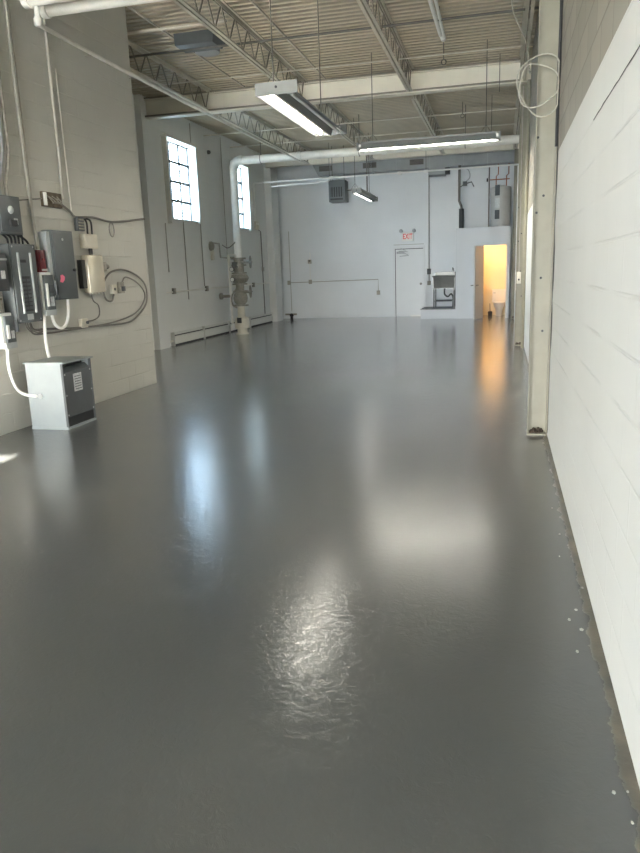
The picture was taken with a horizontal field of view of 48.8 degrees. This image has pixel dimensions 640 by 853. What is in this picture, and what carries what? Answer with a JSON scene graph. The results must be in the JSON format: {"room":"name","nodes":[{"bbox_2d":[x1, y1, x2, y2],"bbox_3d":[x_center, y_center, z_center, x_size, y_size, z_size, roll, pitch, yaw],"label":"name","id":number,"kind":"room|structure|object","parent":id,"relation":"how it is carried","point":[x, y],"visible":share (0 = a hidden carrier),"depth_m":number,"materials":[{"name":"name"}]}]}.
{"room":"empty industrial warehouse","nodes":[
{"label":"empty industrial warehouse","id":0,"kind":"room"},
{"bbox_2d":[0,0,156,435],"bbox_3d":[-6.077,-1.229,1.583,2.625,5.220,18.550,1,13,14],"label":"wall","id":1,"kind":"structure","parent":0,"point":[96,98],"depth_m":8.63,"materials":[{"name":"paint"}]},
{"bbox_2d":[0,119,3,194],"bbox_3d":[-3.270,-3.698,6.910,0.039,2.770,0.176,0,13,10],"label":"conduit","id":2,"kind":"object","parent":1,"relation":"attached to","point":[1,135],"visible":0.87,"depth_m":7.14,"materials":[{"name":"metal"}]},
{"bbox_2d":[0,298,3,313],"bbox_3d":[-3.287,-1.184,7.033,0.100,0.170,0.300,1,13,14],"label":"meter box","id":3,"kind":"object","parent":1,"relation":"attached to","point":[1,302],"visible":1,"depth_m":7.12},
{"bbox_2d":[0,253,9,290],"bbox_3d":[-3.258,-1.508,6.915,0.200,0.370,0.430,1,13,14],"label":"box","id":4,"kind":"object","parent":1,"relation":"attached to","point":[4,282],"visible":1,"depth_m":7.03,"materials":[{"name":"metal"}]},
{"bbox_2d":[0,71,9,195],"bbox_3d":[-3.245,-3.720,7.005,0.039,2.770,0.156,0,13,10],"label":"conduit","id":5,"kind":"object","parent":1,"relation":"attached to","point":[1,88],"visible":0.88,"depth_m":7.21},
{"bbox_2d":[0,313,18,348],"bbox_3d":[-3.211,-0.982,7.243,0.150,0.360,0.187,1,13,14],"label":"switch","id":6,"kind":"object","parent":1,"relation":"attached to","point":[9,326],"visible":1,"depth_m":7.20,"materials":[{"name":"white plastic"}]},
{"bbox_2d":[0,195,22,235],"bbox_3d":[-3.193,-2.145,7.171,0.175,0.380,0.360,1,13,14],"label":"electrical box","id":7,"kind":"object","parent":1,"relation":"attached to","point":[10,214],"visible":0.98,"depth_m":7.14,"materials":[{"name":"grey metal"}]},
{"bbox_2d":[7,0,33,211],"bbox_3d":[-3.176,-3.704,7.387,0.018,2.970,0.028,1,13,14],"label":"conduit","id":8,"kind":"object","parent":1,"relation":"attached to","point":[7,0],"visible":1,"depth_m":7.42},
{"bbox_2d":[3,0,38,248],"bbox_3d":[-3.174,-3.545,7.388,0.048,3.281,0.078,7,15,36],"label":"conduit","id":9,"kind":"object","parent":1,"relation":"attached to","point":[4,1],"visible":1,"depth_m":7.44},
{"bbox_2d":[0,243,42,323],"bbox_3d":[-3.144,-1.503,7.437,0.165,0.810,0.430,1,13,14],"label":"breaker panel","id":10,"kind":"object","parent":1,"relation":"attached to","point":[23,301],"visible":0.98,"depth_m":7.34,"materials":[{"name":"grey metal"}]},
{"bbox_2d":[35,250,47,271],"bbox_3d":[-3.082,-1.811,7.779,0.105,0.260,0.140,1,13,14],"label":"control box","id":11,"kind":"object","parent":1,"relation":"attached to","point":[39,254],"visible":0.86,"depth_m":7.74,"materials":[{"name":"metal"}]},
{"bbox_2d":[37,272,57,315],"bbox_3d":[-3.040,-1.467,7.818,0.180,0.470,0.207,1,13,14],"label":"switch","id":12,"kind":"object","parent":1,"relation":"attached to","point":[48,289],"visible":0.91,"depth_m":7.76,"materials":[{"name":"white plastic"}]},
{"bbox_2d":[40,191,62,208],"bbox_3d":[-3.029,-2.569,8.005,0.066,0.160,0.360,1,13,14],"label":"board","id":13,"kind":"object","parent":1,"relation":"attached to","point":[49,199],"visible":1,"depth_m":7.97,"materials":[{"name":"brown wood"}]},
{"bbox_2d":[42,18,63,199],"bbox_3d":[-3.030,-3.958,7.921,0.037,2.711,0.075,-3,12,-4],"label":"conduit","id":14,"kind":"object","parent":1,"relation":"attached to","point":[44,20],"visible":1,"depth_m":8.01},
{"bbox_2d":[38,230,78,299],"bbox_3d":[-2.978,-1.847,8.093,0.150,0.770,0.480,1,13,14],"label":"electrical box","id":15,"kind":"object","parent":1,"relation":"attached to","point":[57,245],"visible":0.94,"depth_m":8.02,"materials":[{"name":"grey metal"}]},
{"bbox_2d":[51,299,69,329],"bbox_3d":[-2.986,-1.290,8.127,0.036,0.346,0.375,1,13,14],"label":"conduit","id":16,"kind":"object","parent":15,"relation":"attached to","point":[55,324],"visible":0.94,"depth_m":8.23,"materials":[{"name":"white plastic"}]},
{"bbox_2d":[55,69,71,210],"bbox_3d":[-2.981,-3.293,8.219,0.016,1.600,0.036,1,13,14],"label":"conduit","id":17,"kind":"object","parent":1,"relation":"attached to","point":[55,69],"visible":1,"depth_m":8.20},
{"bbox_2d":[73,216,84,230],"bbox_3d":[-2.902,-2.446,8.524,0.060,0.170,0.150,1,13,14],"label":"block","id":18,"kind":"object","parent":1,"relation":"attached to","point":[78,221],"visible":1,"depth_m":8.48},
{"bbox_2d":[78,318,88,327],"bbox_3d":[-2.890,-1.265,8.647,0.070,0.110,0.140,1,13,14],"label":"wall jack","id":19,"kind":"object","parent":1,"relation":"attached to","point":[84,322],"visible":1,"depth_m":8.61,"materials":[{"name":"beige plastic"}]},
{"bbox_2d":[29,276,145,334],"bbox_3d":[-2.828,-1.559,8.861,0.020,0.612,2.662,1,13,14],"label":"cable","id":20,"kind":"object","parent":1,"relation":"attached to","point":[125,276],"visible":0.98,"depth_m":9.21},
{"bbox_2d":[79,234,97,254],"bbox_3d":[-2.848,-2.240,8.720,0.076,0.260,0.300,1,13,14],"label":"junction box","id":21,"kind":"object","parent":1,"relation":"attached to","point":[89,241],"visible":0.94,"depth_m":8.66,"materials":[{"name":"beige plastic"}]},
{"bbox_2d":[30,269,147,329],"bbox_3d":[-2.827,-1.611,8.907,0.024,0.736,2.732,1,13,14],"label":"cable","id":22,"kind":"object","parent":1,"relation":"attached to","point":[110,272],"visible":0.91,"depth_m":9.31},
{"bbox_2d":[77,255,108,294],"bbox_3d":[-2.810,-1.901,8.851,0.100,0.480,0.620,1,13,14],"label":"box","id":23,"kind":"object","parent":1,"relation":"attached to","point":[91,268],"visible":1,"depth_m":8.69,"materials":[{"name":"beige metal"}]},
{"bbox_2d":[59,202,144,222],"bbox_3d":[-2.756,-2.720,9.098,0.027,0.176,2.036,1,13,14],"label":"cable","id":24,"kind":"object","parent":1,"relation":"attached to","point":[64,207],"visible":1,"depth_m":8.98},
{"bbox_2d":[109,284,116,293],"bbox_3d":[-2.721,-1.808,9.299,0.054,0.120,0.110,1,13,14],"label":"outlet box","id":25,"kind":"object","parent":1,"relation":"attached to","point":[113,288],"visible":1,"depth_m":9.26,"materials":[{"name":"beige plastic"}]},
{"bbox_2d":[117,282,125,292],"bbox_3d":[-2.660,-1.866,9.482,0.080,0.150,0.110,1,13,14],"label":"outlet box","id":26,"kind":"object","parent":1,"relation":"attached to","point":[121,288],"visible":1,"depth_m":9.45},
{"bbox_2d":[33,5,300,161],"bbox_3d":[-1.718,-5.303,12.187,0.427,0.220,10.712,1,13,14],"label":"pipe","id":27,"kind":"object","parent":1,"relation":"attached to","point":[37,19],"visible":1,"depth_m":9.28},
{"bbox_2d":[132,94,283,349],"bbox_3d":[-3.170,-4.711,17.015,0.520,5.220,14.550,1,13,14],"label":"wall","id":28,"kind":"structure","parent":0,"point":[170,312],"depth_m":17.71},
{"bbox_2d":[165,223,169,271],"bbox_3d":[-3.427,-4.010,15.840,0.022,1.070,0.022,7,15,36],"label":"conduit","id":29,"kind":"object","parent":28,"relation":"attached to","point":[165,223],"visible":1,"depth_m":15.83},
{"bbox_2d":[127,19,226,34],"bbox_3d":[-2.999,-5.688,10.268,3.495,0.044,0.044,1,13,14],"label":"bar","id":30,"kind":"object","parent":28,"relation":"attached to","point":[222,20],"visible":0.35,"depth_m":10.03,"materials":[{"name":"paint"}]},
{"bbox_2d":[160,133,201,223],"bbox_3d":[-3.268,-5.668,16.452,0.290,1.895,1.690,1,13,14],"label":"window","id":31,"kind":"structure","parent":28,"relation":"in","point":[191,154],"depth_m":16.70,"materials":[{"name":"glass"}]},
{"bbox_2d":[183,222,188,298],"bbox_3d":[-3.185,-3.936,16.799,0.022,1.800,0.022,7,15,36],"label":"conduit","id":32,"kind":"object","parent":28,"relation":"attached to","point":[183,222],"visible":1,"depth_m":16.79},
{"bbox_2d":[170,326,204,345],"bbox_3d":[-3.150,-2.177,16.932,0.100,0.305,1.710,1,13,14],"label":"baseboard heater","id":33,"kind":"object","parent":28,"relation":"attached to","point":[193,334],"visible":1,"depth_m":16.83,"materials":[{"name":"metal"}]},
{"bbox_2d":[200,224,204,285],"bbox_3d":[-2.945,-4.293,17.713,0.022,1.510,0.022,7,15,36],"label":"conduit","id":34,"kind":"object","parent":28,"relation":"attached to","point":[200,224],"visible":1,"depth_m":17.70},
{"bbox_2d":[166,282,269,293],"bbox_3d":[-2.557,-3.799,19.227,0.055,0.130,7.640,1,13,14],"label":"conduit","id":35,"kind":"object","parent":28,"relation":"attached to","point":[206,288],"visible":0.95,"depth_m":17.93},
{"bbox_2d":[208,241,234,259],"bbox_3d":[-2.447,-4.573,18.351,0.668,0.468,0.669,1,13,14],"label":"pipe","id":36,"kind":"object","parent":28,"relation":"attached to","point":[211,245],"visible":0.98,"depth_m":18.23,"materials":[{"name":"grey metal"}]},
{"bbox_2d":[220,137,227,261],"bbox_3d":[-2.584,-6.076,18.990,0.024,3.200,0.024,1,13,14],"label":"conduit","id":37,"kind":"object","parent":28,"relation":"attached to","point":[220,137],"visible":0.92,"depth_m":18.95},
{"bbox_2d":[229,160,251,230],"bbox_3d":[-2.313,-6.509,20.138,0.290,1.895,1.290,1,13,14],"label":"window","id":38,"kind":"structure","parent":28,"relation":"in","point":[244,169],"depth_m":20.63,"materials":[{"name":"glass"}]},
{"bbox_2d":[254,221,265,313],"bbox_3d":[-1.840,-4.900,21.917,0.075,2.800,0.610,1,13,14],"label":"conduit","id":39,"kind":"object","parent":28,"relation":"attached to","point":[256,224],"visible":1,"depth_m":21.99,"materials":[{"name":"beige metal"}]},
{"bbox_2d":[0,314,639,852],"bbox_3d":[-1.428,-0.175,8.581,8.800,0.150,34.400,1,13,14],"label":"floor","id":40,"kind":"structure","parent":0,"point":[304,585],"depth_m":3.25,"materials":[{"name":"concrete"}]},
{"bbox_2d":[23,356,95,429],"bbox_3d":[-2.806,-0.374,7.689,0.480,0.715,0.565,1,13,14],"label":"transformer","id":41,"kind":"object","parent":40,"relation":"on","point":[63,385],"visible":1,"depth_m":7.49,"materials":[{"name":"metal"}]},
{"bbox_2d":[6,349,37,397],"bbox_3d":[-3.129,-0.572,7.403,0.260,0.557,0.113,-6,13,-18],"label":"conduit","id":42,"kind":"object","parent":41,"relation":"attached to","point":[18,390],"visible":0.98,"depth_m":7.36,"materials":[{"name":"white plastic"}]},
{"bbox_2d":[43,316,50,357],"bbox_3d":[-3.044,-0.996,7.849,0.053,0.489,0.120,-7,13,-20],"label":"conduit","id":43,"kind":"object","parent":41,"relation":"attached to","point":[44,317],"visible":0.97,"depth_m":7.85,"materials":[{"name":"white plastic"}]},
{"bbox_2d":[63,360,80,365],"bbox_3d":[-2.708,-0.684,7.595,0.005,0.044,0.490,1,13,14],"label":"vent","id":44,"kind":"object","parent":41,"relation":"attached to","point":[76,362],"depth_m":7.64,"materials":[{"name":"black metal"}]},
{"bbox_2d":[69,409,93,426],"bbox_3d":[-2.606,-0.093,7.704,0.012,0.105,0.490,1,13,14],"label":"vent","id":45,"kind":"object","parent":41,"relation":"attached to","point":[81,417],"depth_m":7.68,"materials":[{"name":"black metal"}]},
{"bbox_2d":[204,321,229,338],"bbox_3d":[-2.726,-2.551,18.572,0.100,0.305,1.720,1,13,14],"label":"baseboard heater","id":46,"kind":"object","parent":40,"relation":"on","point":[216,329],"visible":0.96,"depth_m":18.55,"materials":[{"name":"metal"}]},
{"bbox_2d":[230,317,250,331],"bbox_3d":[-2.311,-2.916,20.174,0.100,0.305,1.630,1,13,14],"label":"baseboard heater","id":47,"kind":"object","parent":40,"relation":"on","point":[232,326],"visible":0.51,"depth_m":19.65,"materials":[{"name":"metal"}]},
{"bbox_2d":[250,312,272,326],"bbox_3d":[-1.836,-3.335,22.008,0.100,0.305,2.150,1,13,14],"label":"baseboard heater","id":48,"kind":"object","parent":40,"relation":"on","point":[261,319],"visible":0.84,"depth_m":21.97,"materials":[{"name":"metal"}]},
{"bbox_2d":[219,105,518,334],"bbox_3d":[1.048,-4.928,17.444,7.597,5.170,0.549,1,13,13],"label":"pipe","id":49,"kind":"object","parent":40,"relation":"on","point":[239,278],"visible":0.93,"depth_m":17.81,"materials":[{"name":"beige metal"}]},
{"bbox_2d":[420,306,454,309],"bbox_3d":[3.797,-3.759,22.400,1.078,0.020,1.370,1,13,14],"label":"plinth","id":50,"kind":"object","parent":40,"relation":"on","point":[441,307],"visible":0.79,"depth_m":22.12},
{"bbox_2d":[421,309,454,318],"bbox_3d":[3.810,-3.615,22.440,1.068,0.280,1.350,1,13,14],"label":"plinth","id":51,"kind":"object","parent":40,"relation":"on","point":[444,313],"visible":0.64,"depth_m":21.80,"materials":[{"name":"paint"}]},
{"bbox_2d":[432,267,455,307],"bbox_3d":[3.937,-4.373,22.241,0.743,1.237,0.737,1,13,14],"label":"sink","id":52,"kind":"object","parent":51,"relation":"on","point":[441,280],"visible":0.97,"depth_m":21.98,"materials":[{"name":"silver metal"}]},
{"bbox_2d":[433,272,454,288],"bbox_3d":[3.923,-4.604,22.212,0.680,0.500,0.700,1,13,14],"label":"basin","id":53,"kind":"object","parent":52,"relation":"in","point":[441,280],"depth_m":21.95,"materials":[{"name":"ceramic"}]},
{"bbox_2d":[492,289,505,315],"bbox_3d":[5.638,-3.903,22.224,0.457,0.810,0.710,1,13,14],"label":"toilet","id":54,"kind":"object","parent":40,"relation":"on","point":[498,295],"visible":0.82,"depth_m":22.28,"materials":[{"name":"ceramic"}]},
{"bbox_2d":[511,149,518,317],"bbox_3d":[5.659,-5.526,20.441,0.169,4.740,0.178,1,13,14],"label":"steel column","id":55,"kind":"structure","parent":40,"relation":"on","point":[516,154],"depth_m":20.41,"materials":[{"name":"metal"}]},
{"bbox_2d":[265,144,518,167],"bbox_3d":[1.997,-8.111,20.905,7.602,0.360,0.200,1,13,14],"label":"roof beam","id":56,"kind":"structure","parent":55,"relation":"on","point":[508,147],"depth_m":20.82,"materials":[{"name":"metal"}]},
{"bbox_2d":[514,85,526,345],"bbox_3d":[3.824,-3.913,13.370,0.179,4.740,0.180,1,13,14],"label":"steel column","id":57,"kind":"structure","parent":40,"relation":"on","point":[518,292],"depth_m":13.36,"materials":[{"name":"metal"}]},
{"bbox_2d":[144,60,531,119],"bbox_3d":[0.113,-6.451,13.626,7.602,0.360,0.200,1,13,14],"label":"roof beam","id":58,"kind":"structure","parent":57,"relation":"on","point":[472,74],"depth_m":13.40,"materials":[{"name":"metal"}]},
{"bbox_2d":[211,92,310,163],"bbox_3d":[-1.238,-7.350,17.843,0.110,0.445,7.600,1,13,14],"label":"joist","id":59,"kind":"object","parent":58,"relation":"on","point":[247,113],"visible":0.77,"depth_m":17.31,"materials":[{"name":"paint"}]},
{"bbox_2d":[203,108,516,135],"bbox_3d":[0.832,-7.171,16.661,7.712,0.032,0.032,1,13,14],"label":"bar","id":60,"kind":"object","parent":59,"relation":"attached to","point":[507,108],"visible":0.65,"depth_m":16.48,"materials":[{"name":"paint"}]},
{"bbox_2d":[145,79,518,116],"bbox_3d":[-0.003,-6.285,13.567,7.392,0.032,0.032,1,13,14],"label":"conduit","id":61,"kind":"object","parent":58,"relation":"attached to","point":[514,79],"visible":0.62,"depth_m":13.38,"materials":[{"name":"metal"}]},
{"bbox_2d":[144,58,519,98],"bbox_3d":[-0.014,-6.623,13.498,7.392,0.028,0.028,1,13,14],"label":"conduit","id":62,"kind":"object","parent":58,"relation":"attached to","point":[518,58],"visible":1,"depth_m":13.28,"materials":[{"name":"metal"}]},
{"bbox_2d":[305,82,373,158],"bbox_3d":[0.661,-7.311,17.361,0.110,0.445,7.600,1,13,14],"label":"joist","id":63,"kind":"object","parent":58,"relation":"on","point":[337,111],"visible":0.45,"depth_m":17.25,"materials":[{"name":"paint"}]},
{"bbox_2d":[409,71,444,153],"bbox_3d":[2.657,-7.270,16.854,0.110,0.445,7.600,1,13,14],"label":"joist","id":64,"kind":"object","parent":58,"relation":"on","point":[425,118],"visible":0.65,"depth_m":15.90,"materials":[{"name":"paint"}]},
{"bbox_2d":[513,59,520,148],"bbox_3d":[4.585,-7.231,16.364,0.110,0.445,7.600,1,13,14],"label":"joist","id":65,"kind":"object","parent":58,"relation":"on","point":[517,111],"visible":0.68,"depth_m":16.21,"materials":[{"name":"paint"}]},
{"bbox_2d":[516,86,523,283],"bbox_3d":[3.740,-4.447,13.133,0.080,3.510,0.087,1,13,14],"label":"conduit","id":66,"kind":"object","parent":57,"relation":"attached to","point":[518,272],"visible":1,"depth_m":13.20,"materials":[{"name":"white metal"}]},
{"bbox_2d":[526,0,559,434],"bbox_3d":[1.941,-2.253,6.093,0.179,4.740,0.178,1,13,14],"label":"steel column","id":67,"kind":"structure","parent":40,"relation":"on","point":[545,158],"depth_m":6.17,"materials":[{"name":"metal"}]},
{"bbox_2d":[516,53,559,116],"bbox_3d":[1.802,-2.823,5.849,0.348,0.509,0.106,3,13,22],"label":"coil","id":68,"kind":"object","parent":67,"relation":"hanging from","point":[557,91],"visible":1,"depth_m":5.83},
{"bbox_2d":[125,0,538,153],"bbox_3d":[-1.731,-5.288,6.976,8.800,0.200,33.223,1,13,14],"label":"ceiling","id":69,"kind":"structure","parent":0,"point":[292,17],"depth_m":12.07,"materials":[{"name":"paint"}]},
{"bbox_2d":[20,0,77,8],"bbox_3d":[-0.500,-4.621,6.396,5.137,0.939,0.177,1,13,14],"label":"pipe","id":70,"kind":"object","parent":69,"relation":"hanging from","point":[27,4],"visible":0.97,"depth_m":7.04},
{"bbox_2d":[39,0,166,18],"bbox_3d":[-0.432,-4.710,6.738,5.177,0.916,0.151,1,13,14],"label":"pipe","id":71,"kind":"object","parent":69,"relation":"hanging from","point":[46,11],"visible":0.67,"depth_m":7.30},
{"bbox_2d":[126,6,244,86],"bbox_3d":[-2.125,-6.126,11.450,0.032,0.032,5.250,1,13,14],"label":"conduit","id":72,"kind":"object","parent":69,"relation":"attached to","point":[129,7],"visible":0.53,"depth_m":10.82,"materials":[{"name":"metal"}]},
{"bbox_2d":[173,29,225,56],"bbox_3d":[-1.845,-6.049,11.194,0.730,0.110,0.970,1,13,14],"label":"fan","id":73,"kind":"object","parent":69,"relation":"attached to","point":[201,38],"visible":0.81,"depth_m":10.93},
{"bbox_2d":[249,0,325,78],"bbox_3d":[-0.535,-6.093,11.046,0.032,0.032,5.250,1,13,14],"label":"conduit","id":74,"kind":"object","parent":69,"relation":"attached to","point":[251,1],"visible":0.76,"depth_m":10.93,"materials":[{"name":"metal"}]},
{"bbox_2d":[255,0,346,136],"bbox_3d":[-0.186,-4.614,8.357,0.460,1.812,2.482,1,13,14],"label":"fluorescent light","id":75,"kind":"object","parent":69,"relation":"hanging from","point":[284,97],"visible":1,"depth_m":8.12,"materials":[{"name":"paint"}]},
{"bbox_2d":[129,6,538,57],"bbox_3d":[-0.746,-5.780,10.563,7.712,0.036,0.036,1,13,14],"label":"bar","id":76,"kind":"object","parent":69,"relation":"attached to","point":[536,7],"visible":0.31,"depth_m":10.31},
{"bbox_2d":[328,145,367,203],"bbox_3d":[0.848,-7.524,21.006,1.140,1.610,0.525,1,13,14],"label":"heater","id":77,"kind":"object","parent":69,"relation":"hanging from","point":[338,189],"visible":0.8,"depth_m":20.97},
{"bbox_2d":[351,118,377,201],"bbox_3d":[1.137,-6.864,18.345,0.304,1.782,2.452,1,13,14],"label":"fluorescent light","id":78,"kind":"object","parent":69,"relation":"hanging from","point":[359,192],"visible":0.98,"depth_m":18.03,"materials":[{"name":"paint"}]},
{"bbox_2d":[253,143,518,220],"bbox_3d":[1.687,-7.088,20.071,7.731,2.120,0.470,1,13,14],"label":"conduit","id":79,"kind":"object","parent":69,"relation":"hanging from","point":[424,171],"visible":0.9,"depth_m":20.34,"materials":[{"name":"white metal"}]},
{"bbox_2d":[313,150,514,177],"bbox_3d":[2.836,-8.227,21.731,6.367,0.685,0.599,1,13,14],"label":"duct","id":80,"kind":"object","parent":69,"relation":"hanging from","point":[497,157],"visible":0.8,"depth_m":21.50,"materials":[{"name":"metal"}]},
{"bbox_2d":[319,165,331,171],"bbox_3d":[0.175,-8.098,22.166,0.420,0.160,0.017,1,13,14],"label":"grille","id":81,"kind":"object","parent":80,"relation":"attached to","point":[322,168],"depth_m":22.16,"materials":[{"name":"grey metal"}]},
{"bbox_2d":[363,162,375,168],"bbox_3d":[1.531,-8.070,21.822,0.420,0.160,0.017,1,13,14],"label":"grille","id":82,"kind":"object","parent":80,"relation":"attached to","point":[371,165],"depth_m":21.81,"materials":[{"name":"grey metal"}]},
{"bbox_2d":[410,159,423,164],"bbox_3d":[2.936,-8.041,21.465,0.420,0.160,0.017,1,13,14],"label":"grille","id":83,"kind":"object","parent":80,"relation":"attached to","point":[412,161],"depth_m":21.45,"materials":[{"name":"grey metal"}]},
{"bbox_2d":[428,167,449,176],"bbox_3d":[3.660,-7.796,21.631,0.630,0.200,0.550,1,13,14],"label":"box","id":84,"kind":"object","parent":80,"relation":"attached to","point":[446,172],"visible":0.89,"depth_m":21.41,"materials":[{"name":"paint"}]},
{"bbox_2d":[356,39,500,151],"bbox_3d":[1.823,-5.601,12.002,2.452,1.582,0.220,1,13,14],"label":"fluorescent light","id":85,"kind":"object","parent":69,"relation":"hanging from","point":[491,136],"visible":1,"depth_m":12.08,"materials":[{"name":"paint"}]},
{"bbox_2d":[428,0,445,41],"bbox_3d":[1.539,-5.717,9.484,0.139,0.260,2.750,1,13,14],"label":"fluorescent light","id":86,"kind":"object","parent":69,"relation":"hanging from","point":[440,29],"visible":1,"depth_m":9.88,"materials":[{"name":"white plastic"}]},
{"bbox_2d":[511,0,530,73],"bbox_3d":[2.091,-4.286,7.159,0.143,1.958,2.907,1,13,11],"label":"wire","id":87,"kind":"object","parent":69,"relation":"hanging from","point":[511,0],"visible":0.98,"depth_m":7.99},
{"bbox_2d":[277,165,513,318],"bbox_3d":[2.436,-6.235,23.071,8.342,5.220,0.300,1,13,14],"label":"wall","id":88,"kind":"structure","parent":0,"point":[356,239],"depth_m":23.20,"materials":[{"name":"paint"}]},
{"bbox_2d":[287,276,379,294],"bbox_3d":[0.432,-4.950,23.698,3.180,1.120,0.050,1,13,14],"label":"conduit","id":89,"kind":"object","parent":88,"relation":"attached to","point":[310,280],"visible":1,"depth_m":23.78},
{"bbox_2d":[399,229,415,240],"bbox_3d":[2.824,-6.170,22.758,0.540,0.380,0.130,1,13,14],"label":"exit sign","id":90,"kind":"object","parent":88,"relation":"attached to","point":[406,236],"visible":1,"depth_m":22.75,"materials":[{"name":"white plastic"}]},
{"bbox_2d":[393,244,424,316],"bbox_3d":[2.902,-4.752,23.018,1.020,2.315,0.212,1,13,14],"label":"door","id":91,"kind":"structure","parent":88,"relation":"in","point":[408,261],"depth_m":23.08,"materials":[{"name":"paint"}]},
{"bbox_2d":[427,262,430,284],"bbox_3d":[3.486,-6.310,22.591,0.120,3.500,0.060,1,13,14],"label":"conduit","id":92,"kind":"object","parent":88,"relation":"attached to","point":[429,269],"visible":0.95,"depth_m":22.86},
{"bbox_2d":[455,226,510,318],"bbox_3d":[5.030,-4.734,21.790,1.570,2.660,1.500,1,13,14],"label":"wall","id":93,"kind":"structure","parent":0,"point":[466,238],"depth_m":21.08,"materials":[{"name":"paint"}]},
{"bbox_2d":[458,165,473,227],"bbox_3d":[4.372,-6.879,21.163,0.479,1.840,0.160,5,14,29],"label":"vent pipe","id":94,"kind":"object","parent":93,"relation":"on","point":[461,210],"visible":0.88,"depth_m":21.22,"materials":[{"name":"black metal"}]},
{"bbox_2d":[459,209,463,227],"bbox_3d":[4.279,-6.280,21.367,0.149,0.590,0.149,1,13,14],"label":"canister","id":95,"kind":"object","parent":94,"relation":"on","point":[461,211],"depth_m":21.31,"materials":[{"name":"black metal"}]},
{"bbox_2d":[460,181,473,187],"bbox_3d":[4.378,-7.223,21.081,0.452,0.174,0.115,1,13,14],"label":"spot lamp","id":96,"kind":"object","parent":94,"relation":"attached to","point":[465,183],"depth_m":21.03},
{"bbox_2d":[471,246,483,319],"bbox_3d":[4.671,-4.240,20.827,0.180,2.108,0.732,6,15,34],"label":"door","id":97,"kind":"structure","parent":93,"relation":"in","point":[478,250],"depth_m":20.79,"materials":[{"name":"paint"}]},
{"bbox_2d":[488,167,489,226],"bbox_3d":[5.170,-7.004,21.606,0.033,1.840,0.033,7,15,36],"label":"pipe","id":98,"kind":"object","parent":93,"relation":"on","point":[489,167],"visible":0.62,"depth_m":21.59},
{"bbox_2d":[482,243,507,317],"bbox_3d":[5.215,-4.340,21.084,0.750,2.180,0.115,1,13,14],"label":"trim","id":99,"kind":"structure","parent":93,"relation":"attached to","point":[493,243],"depth_m":20.89,"materials":[{"name":"paint"}]},
{"bbox_2d":[487,163,510,226],"bbox_3d":[5.394,-6.916,21.177,0.672,1.837,0.590,-5,13,-14],"label":"water heater","id":100,"kind":"object","parent":93,"relation":"on","point":[500,194],"visible":0.92,"depth_m":21.03,"materials":[{"name":"metal"}]},
{"bbox_2d":[483,245,506,311],"bbox_3d":[5.073,-4.715,21.835,1.430,2.600,1.399,1,13,14],"label":"wall","id":101,"kind":"structure","parent":0,"point":[494,255],"depth_m":22.40,"materials":[{"name":"paint"}]},
{"bbox_2d":[524,0,639,788],"bbox_3d":[2.382,-2.672,6.814,0.300,5.220,33.200,1,13,14],"label":"wall","id":102,"kind":"structure","parent":0,"point":[593,434],"depth_m":3.14,"materials":[{"name":"paint"}]},
{"bbox_2d":[230,123,514,147],"bbox_3d":[1.272,-7.560,18.362,7.712,0.032,0.032,1,13,14],"label":"bar","id":103,"kind":"object","parent":102,"relation":"attached to","point":[509,123],"visible":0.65,"depth_m":18.26,"materials":[{"name":"paint"}]},
{"bbox_2d":[514,165,518,319],"bbox_3d":[5.533,-5.111,19.828,0.065,4.200,0.065,7,15,36],"label":"conduit","id":104,"kind":"object","parent":102,"relation":"attached to","point":[518,165],"visible":0.46,"depth_m":19.79,"materials":[{"name":"white metal"}]},
{"bbox_2d":[521,79,530,347],"bbox_3d":[3.748,-3.781,12.871,0.055,4.700,0.055,7,15,36],"label":"conduit","id":105,"kind":"object","parent":102,"relation":"attached to","point":[529,80],"visible":1,"depth_m":12.82,"materials":[{"name":"metal"}]},
{"bbox_2d":[547,17,562,431],"bbox_3d":[1.989,-2.206,5.918,0.003,4.680,0.146,1,13,14],"label":"peeled edge","id":106,"kind":"object","parent":102,"relation":"attached to","point":[562,17],"visible":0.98,"depth_m":6.02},
{"bbox_2d":[555,0,562,146],"bbox_3d":[1.943,-3.423,5.683,0.023,2.201,0.075,1,13,14],"label":"cable","id":107,"kind":"object","parent":102,"relation":"attached to","point":[561,1],"visible":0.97,"depth_m":5.77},
{"bbox_2d":[593,45,639,120],"bbox_3d":[1.162,-1.352,2.728,0.003,0.010,1.710,1,13,14],"label":"joint","id":108,"kind":"object","parent":102,"relation":"attached to","point":[639,45],"visible":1,"depth_m":2.80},
{"bbox_3d":[-1.746,-4.812,6.442,7.602,0.360,0.200,1,13,14],"label":"roof beam","id":109,"kind":"structure","parent":0,"visible":0},
{"bbox_2d":[128,39,211,110],"bbox_3d":[-3.122,-5.689,10.565,0.110,0.445,7.600,1,13,14],"label":"joist","id":110,"kind":"object","parent":109,"relation":"on","point":[131,44],"visible":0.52,"depth_m":12.30,"materials":[{"name":"paint"}]},
{"bbox_2d":[132,44,533,88],"bbox_3d":[-0.330,-6.147,12.171,7.712,0.024,0.024,1,13,14],"label":"bar","id":111,"kind":"object","parent":110,"relation":"attached to","point":[530,44],"visible":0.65,"depth_m":11.97,"materials":[{"name":"paint"}]},
{"bbox_2d":[172,0,306,94],"bbox_3d":[-1.223,-5.651,10.082,0.110,0.445,7.600,1,13,14],"label":"joist","id":112,"kind":"object","parent":109,"relation":"on","point":[183,4],"visible":0.84,"depth_m":10.29,"materials":[{"name":"paint"}]},
{"bbox_2d":[356,0,413,91],"bbox_3d":[0.773,-5.609,9.575,0.110,0.445,7.600,1,13,14],"label":"joist","id":113,"kind":"object","parent":109,"relation":"on","point":[377,28],"visible":0.98,"depth_m":10.53,"materials":[{"name":"paint"}]},
{"bbox_2d":[519,0,534,80],"bbox_3d":[2.701,-5.570,9.085,0.110,0.445,7.600,1,13,14],"label":"joist","id":114,"kind":"object","parent":109,"relation":"on","point":[527,21],"visible":0.88,"depth_m":10.22,"materials":[{"name":"paint"}]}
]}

